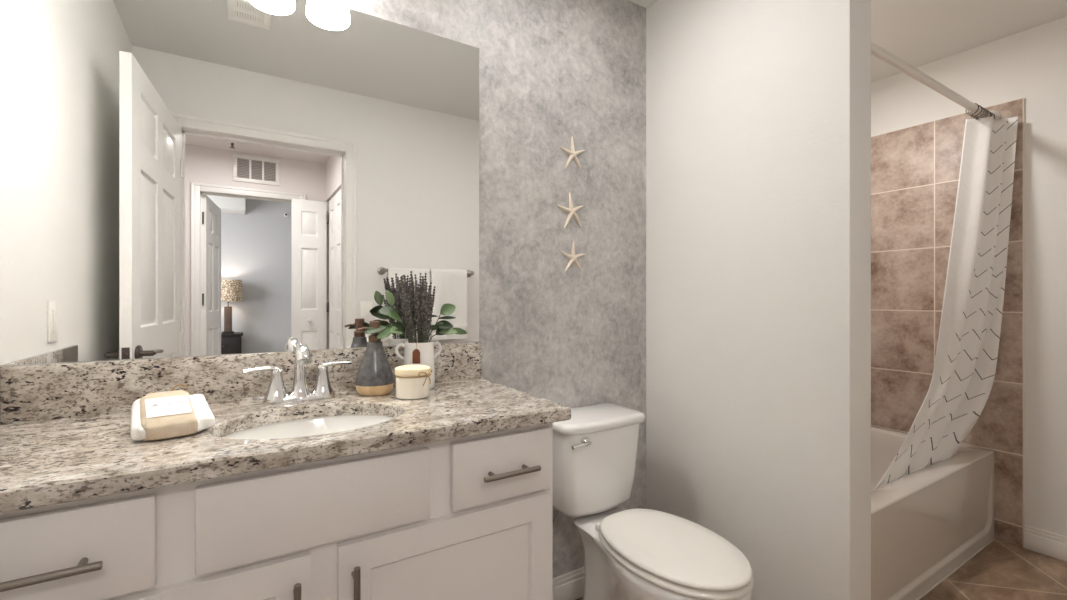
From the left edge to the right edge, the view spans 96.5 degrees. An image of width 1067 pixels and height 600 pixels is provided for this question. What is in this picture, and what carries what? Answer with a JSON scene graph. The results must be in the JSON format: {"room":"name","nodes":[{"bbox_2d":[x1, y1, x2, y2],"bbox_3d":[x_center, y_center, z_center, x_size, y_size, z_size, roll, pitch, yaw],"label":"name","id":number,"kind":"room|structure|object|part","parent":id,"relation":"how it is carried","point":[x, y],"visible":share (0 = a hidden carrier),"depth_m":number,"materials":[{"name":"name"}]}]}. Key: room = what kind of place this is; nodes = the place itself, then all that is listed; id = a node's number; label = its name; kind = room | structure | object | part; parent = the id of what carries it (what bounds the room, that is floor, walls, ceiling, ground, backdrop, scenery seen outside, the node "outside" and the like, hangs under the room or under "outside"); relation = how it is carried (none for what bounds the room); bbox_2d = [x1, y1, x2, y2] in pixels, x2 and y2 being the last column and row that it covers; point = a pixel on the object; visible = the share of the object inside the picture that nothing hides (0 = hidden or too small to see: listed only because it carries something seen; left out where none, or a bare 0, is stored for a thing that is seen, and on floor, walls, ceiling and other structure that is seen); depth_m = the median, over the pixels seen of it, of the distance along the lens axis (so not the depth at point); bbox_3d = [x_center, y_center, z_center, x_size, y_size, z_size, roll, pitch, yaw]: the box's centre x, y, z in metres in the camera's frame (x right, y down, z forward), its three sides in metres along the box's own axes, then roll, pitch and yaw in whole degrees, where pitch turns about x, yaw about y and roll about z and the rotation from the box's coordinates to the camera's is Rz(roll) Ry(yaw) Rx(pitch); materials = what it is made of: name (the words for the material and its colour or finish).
{"room":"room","nodes":[
{"label":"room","id":0,"kind":"room"},
{"bbox_2d":[12,0,645,577],"bbox_3d":[-0.374,-0.050,1.608,1.961,2.440,0.120,0,0,-32],"label":"wall","id":1,"kind":"structure","parent":0,"point":[551,72],"depth_m":1.84,"materials":[{"name":"grey paint"}]},
{"bbox_2d":[0,342,481,423],"bbox_3d":[-0.670,0.208,1.340,1.148,0.124,0.022,0,0,-32],"label":"backsplash","id":2,"kind":"structure","parent":1,"relation":"attached to","point":[36,392],"depth_m":1.18,"materials":[{"name":"stone"}]},
{"bbox_2d":[553,510,558,522],"bbox_3d":[0.033,0.879,1.737,0.090,0.243,0.091,0,0,-32],"label":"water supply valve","id":3,"kind":"object","parent":1,"relation":"attached to","point":[556,511],"visible":0.09,"depth_m":1.72,"materials":[{"name":"silver metal"}]},
{"bbox_2d":[553,567,584,599],"bbox_3d":[0.144,1.116,1.851,0.798,0.108,0.014,0,0,-32],"label":"baseboard","id":4,"kind":"structure","parent":1,"relation":"attached to","point":[570,585],"depth_m":1.84,"materials":[{"name":"white wood"}]},
{"bbox_2d":[557,192,582,227],"bbox_3d":[0.148,-0.347,1.853,0.126,0.141,0.014,0,0,-32],"label":"starfish","id":5,"kind":"object","parent":1,"relation":"attached to","point":[571,210],"visible":1,"depth_m":1.85,"materials":[{"name":"beige"}]},
{"bbox_2d":[560,136,584,169],"bbox_3d":[0.155,-0.573,1.858,0.122,0.133,0.014,0,0,-32],"label":"starfish","id":6,"kind":"object","parent":1,"relation":"attached to","point":[572,153],"visible":1,"depth_m":1.85,"materials":[{"name":"beige"}]},
{"bbox_2d":[560,241,585,271],"bbox_3d":[0.160,-0.168,1.861,0.126,0.122,0.013,0,0,-32],"label":"starfish","id":7,"kind":"object","parent":1,"relation":"attached to","point":[573,258],"visible":1,"depth_m":1.86,"materials":[{"name":"beige"}]},
{"bbox_2d":[646,0,870,599],"bbox_3d":[0.730,-0.050,1.815,0.132,2.440,0.933,0,0,-32],"label":"wall partition","id":8,"kind":"structure","parent":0,"point":[758,112],"depth_m":1.60,"materials":[{"name":"white paint"}]},
{"bbox_2d":[576,539,1066,599],"bbox_3d":[0.773,1.220,1.319,3.844,0.100,1.821,0,0,-32],"label":"floor","id":9,"kind":"structure","parent":0,"point":[1002,570],"depth_m":1.99,"materials":[{"name":"brown tile"}]},
{"bbox_2d":[0,423,552,599],"bbox_3d":[-0.546,0.737,1.102,1.128,0.866,0.550,0,0,-32],"label":"vanity cabinet","id":10,"kind":"object","parent":9,"relation":"on","point":[470,517],"visible":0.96,"depth_m":0.91,"materials":[{"name":"white paint"}]},
{"bbox_3d":[-0.731,0.401,0.684,0.171,0.012,0.036,0,0,-32],"label":"handle","id":11,"kind":"part","parent":10,"relation":"part of","materials":[{"name":"silver metal"}]},
{"bbox_3d":[-0.746,0.395,0.708,0.291,0.148,0.020,0,0,-32],"label":"drawer","id":12,"kind":"part","parent":10,"relation":"part of","materials":[{"name":"white paint"}]},
{"bbox_3d":[-0.647,0.761,0.769,0.523,0.558,0.020,0,0,-32],"label":"door","id":13,"kind":"part","parent":10,"relation":"part of","materials":[{"name":"white paint"}]},
{"bbox_2d":[0,342,570,513],"bbox_3d":[-0.527,0.225,1.099,1.162,0.158,0.582,0,0,-32],"label":"countertop","id":14,"kind":"structure","parent":10,"relation":"on","point":[65,428],"depth_m":1.06,"materials":[{"name":"stone"}]},
{"bbox_2d":[130,384,214,440],"bbox_3d":[-0.736,0.226,0.973,0.135,0.087,0.140,0,0,-40],"label":"bundle","id":15,"kind":"object","parent":14,"relation":"on","point":[177,413],"visible":1,"depth_m":0.94,"materials":[{"name":"white fabric"}]},
{"bbox_2d":[242,343,351,403],"bbox_3d":[-0.609,0.192,1.251,0.267,0.156,0.129,0,0,-32],"label":"faucet","id":16,"kind":"object","parent":14,"relation":"on","point":[276,393],"visible":1,"depth_m":1.26,"materials":[{"name":"silver metal"}]},
{"bbox_3d":[-0.695,0.217,1.238,0.108,0.088,0.061,0,0,-32],"label":"handle","id":17,"kind":"part","parent":16,"relation":"part of","materials":[{"name":"silver metal"}]},
{"bbox_3d":[-0.609,0.186,1.251,0.060,0.146,0.128,0,0,-32],"label":"spout","id":18,"kind":"part","parent":16,"relation":"part of","materials":[{"name":"silver metal"}]},
{"bbox_3d":[-0.559,0.217,1.322,0.108,0.088,0.061,0,0,-32],"label":"handle","id":19,"kind":"part","parent":16,"relation":"part of","materials":[{"name":"silver metal"}]},
{"bbox_2d":[222,415,393,438],"bbox_3d":[-0.499,0.382,1.087,0.440,0.155,0.348,0,0,-32],"label":"basin","id":20,"kind":"object","parent":14,"relation":"in","point":[327,424],"visible":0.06,"depth_m":1.22,"materials":[{"name":"white ceramic"}]},
{"bbox_2d":[355,321,393,395],"bbox_3d":[-0.454,0.166,1.364,0.105,0.208,0.105,0,0,-32],"label":"soap dispenser","id":21,"kind":"object","parent":14,"relation":"on","point":[374,377],"visible":0.97,"depth_m":1.33,"materials":[{"name":"grey ceramic"}]},
{"bbox_2d":[395,365,431,399],"bbox_3d":[-0.332,0.228,1.317,0.099,0.084,0.102,0,0,-32],"label":"candle jar","id":22,"kind":"object","parent":14,"relation":"on","point":[413,382],"visible":1,"depth_m":1.28,"materials":[{"name":"white ceramic"}]},
{"bbox_3d":[-0.334,0.196,1.318,0.097,0.021,0.097,0,0,-32],"label":"lid","id":23,"kind":"part","parent":22,"relation":"part of","materials":[{"name":"beige wood"}]},
{"bbox_2d":[395,341,441,389],"bbox_3d":[-0.348,0.198,1.446,0.096,0.144,0.115,0,0,19],"label":"vase","id":24,"kind":"object","parent":14,"relation":"on","point":[416,353],"visible":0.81,"depth_m":1.41,"materials":[{"name":"white ceramic"}]},
{"bbox_2d":[365,322,410,339],"bbox_3d":[-0.403,0.138,1.373,0.157,0.144,0.041,0,0,-42],"label":"eucalyptus sprig","id":25,"kind":"object","parent":24,"relation":"in","point":[384,331],"visible":0.94,"depth_m":1.36,"materials":[{"name":"green plant"}]},
{"bbox_2d":[378,290,409,341],"bbox_3d":[-0.405,0.091,1.417,0.100,0.238,0.062,0,0,-32],"label":"eucalyptus sprig","id":26,"kind":"object","parent":24,"relation":"in","point":[390,311],"visible":0.75,"depth_m":1.42,"materials":[{"name":"green plant"}]},
{"bbox_3d":[-0.396,0.156,1.416,0.032,0.052,0.010,0,0,-32],"label":"handle","id":27,"kind":"part","parent":24,"relation":"part of","materials":[{"name":"white ceramic"}]},
{"bbox_2d":[396,271,435,342],"bbox_3d":[-0.358,0.077,1.439,0.108,0.326,0.087,0,0,0],"label":"bunch","id":28,"kind":"object","parent":24,"relation":"in","point":[416,303],"visible":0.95,"depth_m":1.43,"materials":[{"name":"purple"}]},
{"bbox_3d":[-0.299,0.156,1.476,0.032,0.052,0.010,0,0,-32],"label":"handle","id":29,"kind":"part","parent":24,"relation":"part of","materials":[{"name":"white ceramic"}]},
{"bbox_2d":[428,303,455,338],"bbox_3d":[-0.279,0.111,1.465,0.109,0.198,0.056,0,0,-32],"label":"eucalyptus sprig","id":30,"kind":"object","parent":24,"relation":"in","point":[446,309],"visible":0.91,"depth_m":1.48,"materials":[{"name":"green plant"}]},
{"bbox_2d":[429,328,466,341],"bbox_3d":[-0.270,0.146,1.478,0.134,0.127,0.052,0,0,-32],"label":"eucalyptus sprig","id":31,"kind":"object","parent":24,"relation":"in","point":[439,331],"visible":0.85,"depth_m":1.47,"materials":[{"name":"green plant"}]},
{"bbox_3d":[-0.432,0.593,0.870,0.012,0.155,0.036,0,0,-32],"label":"handle","id":32,"kind":"part","parent":10,"relation":"part of","materials":[{"name":"silver metal"}]},
{"bbox_3d":[-0.402,0.395,0.922,0.413,0.148,0.020,0,0,-32],"label":"false drawer","id":33,"kind":"part","parent":10,"relation":"part of","materials":[{"name":"white paint"}]},
{"bbox_3d":[-0.345,0.593,0.924,0.012,0.155,0.036,0,0,-32],"label":"handle","id":34,"kind":"part","parent":10,"relation":"part of","materials":[{"name":"silver metal"}]},
{"bbox_3d":[-0.171,0.761,1.065,0.500,0.558,0.020,0,0,-32],"label":"door","id":35,"kind":"part","parent":10,"relation":"part of","materials":[{"name":"white paint"}]},
{"bbox_3d":[-0.070,0.395,1.128,0.263,0.148,0.020,0,0,-32],"label":"drawer","id":36,"kind":"part","parent":10,"relation":"part of","materials":[{"name":"white paint"}]},
{"bbox_3d":[-0.053,0.401,1.106,0.146,0.012,0.036,0,0,-32],"label":"handle","id":37,"kind":"part","parent":10,"relation":"part of","materials":[{"name":"silver metal"}]},
{"bbox_2d":[553,403,752,599],"bbox_3d":[0.348,0.794,1.540,0.380,0.752,0.742,0,0,-32],"label":"toilet","id":38,"kind":"object","parent":9,"relation":"on","point":[630,554],"visible":0.96,"depth_m":1.56,"materials":[{"name":"white ceramic"}]},
{"bbox_3d":[0.157,0.482,1.592,0.086,0.030,0.045,0,0,-32],"label":"flush lever","id":39,"kind":"part","parent":38,"relation":"part of","materials":[{"name":"silver metal"}]},
{"bbox_3d":[0.213,0.606,1.756,0.352,0.302,0.211,0,0,-32],"label":"tank","id":40,"kind":"part","parent":38,"relation":"part of","materials":[{"name":"white ceramic"}]},
{"bbox_3d":[0.214,0.436,1.754,0.380,0.036,0.237,0,0,-32],"label":"tank lid","id":41,"kind":"part","parent":38,"relation":"part of","materials":[{"name":"white ceramic"}]},
{"bbox_3d":[0.383,0.971,1.482,0.336,0.398,0.597,0,0,-32],"label":"bowl","id":42,"kind":"part","parent":38,"relation":"part of","materials":[{"name":"white ceramic"}]},
{"bbox_3d":[0.415,0.759,1.432,0.340,0.020,0.488,0,0,-32],"label":"seat","id":43,"kind":"part","parent":38,"relation":"part of","materials":[{"name":"white plastic"}]},
{"bbox_3d":[0.415,0.735,1.432,0.336,0.020,0.484,0,0,-32],"label":"lid","id":44,"kind":"part","parent":38,"relation":"part of","materials":[{"name":"white plastic"}]},
{"bbox_2d":[871,427,995,599],"bbox_3d":[1.439,0.956,2.231,1.486,0.429,0.710,0,0,-32],"label":"bathtub","id":45,"kind":"object","parent":9,"relation":"on","point":[927,523],"visible":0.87,"depth_m":1.98,"materials":[{"name":"white ceramic"}]},
{"bbox_2d":[629,0,1066,82],"bbox_3d":[0.773,-1.319,1.319,3.844,0.100,1.821,0,0,-32],"label":"ceiling","id":46,"kind":"structure","parent":0,"point":[918,33],"depth_m":2.18,"materials":[{"name":"white paint"}]},
{"bbox_2d":[871,16,1066,536],"bbox_3d":[2.354,-0.050,2.302,0.120,2.440,1.821,0,0,-32],"label":"wall","id":47,"kind":"structure","parent":0,"point":[1030,64],"depth_m":2.21,"materials":[{"name":"white paint"}]},
{"bbox_2d":[871,98,1024,547],"bbox_3d":[2.097,0.109,2.592,0.011,2.121,0.818,0,0,-32],"label":"tiled wall","id":48,"kind":"structure","parent":47,"relation":"attached to","point":[915,170],"depth_m":2.55,"materials":[{"name":"brown tile"}]},
{"bbox_2d":[871,42,999,119],"bbox_3d":[1.614,-0.893,1.949,1.488,0.072,0.072,0,0,-32],"label":"shower rod","id":49,"kind":"object","parent":48,"relation":"attached to","point":[877,51],"visible":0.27,"depth_m":1.92,"materials":[{"name":"white metal"}]},
{"bbox_2d":[966,103,978,116],"bbox_3d":[2.039,-0.880,2.213,0.012,0.062,0.052,0,0,-21],"label":"curtain ring","id":50,"kind":"object","parent":49,"relation":"hanging from","point":[972,115],"visible":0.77,"depth_m":2.21,"materials":[{"name":"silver metal"}]},
{"bbox_3d":[2.094,-0.880,2.247,0.052,0.062,0.012,0,0,40],"label":"curtain ring","id":51,"kind":"object","parent":49,"relation":"hanging from","visible":0},
{"bbox_2d":[874,116,1017,489],"bbox_3d":[1.771,-0.042,2.189,0.989,1.626,0.267,0,0,-20],"label":"shower curtain","id":52,"kind":"object","parent":51,"relation":"hanging from","point":[966,357],"visible":0.98,"depth_m":2.23,"materials":[{"name":"fabric"}]},
{"bbox_2d":[1024,525,1066,561],"bbox_3d":[2.515,1.116,1.917,0.014,0.108,0.767,0,0,-32],"label":"baseboard","id":53,"kind":"structure","parent":47,"relation":"attached to","point":[1041,541],"depth_m":2.18,"materials":[{"name":"white wood"}]},
{"bbox_3d":[-0.808,-0.050,0.336,0.120,2.440,1.821,0,0,-32],"label":"wall","id":54,"kind":"structure","parent":0,"visible":0},
{"bbox_2d":[0,0,478,365],"bbox_3d":[-0.681,-0.362,1.343,1.159,1.015,0.005,0,0,-32],"label":"wall mirror","id":55,"kind":"object","parent":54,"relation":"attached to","point":[179,178],"visible":1,"depth_m":1.26,"materials":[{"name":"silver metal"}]}
]}

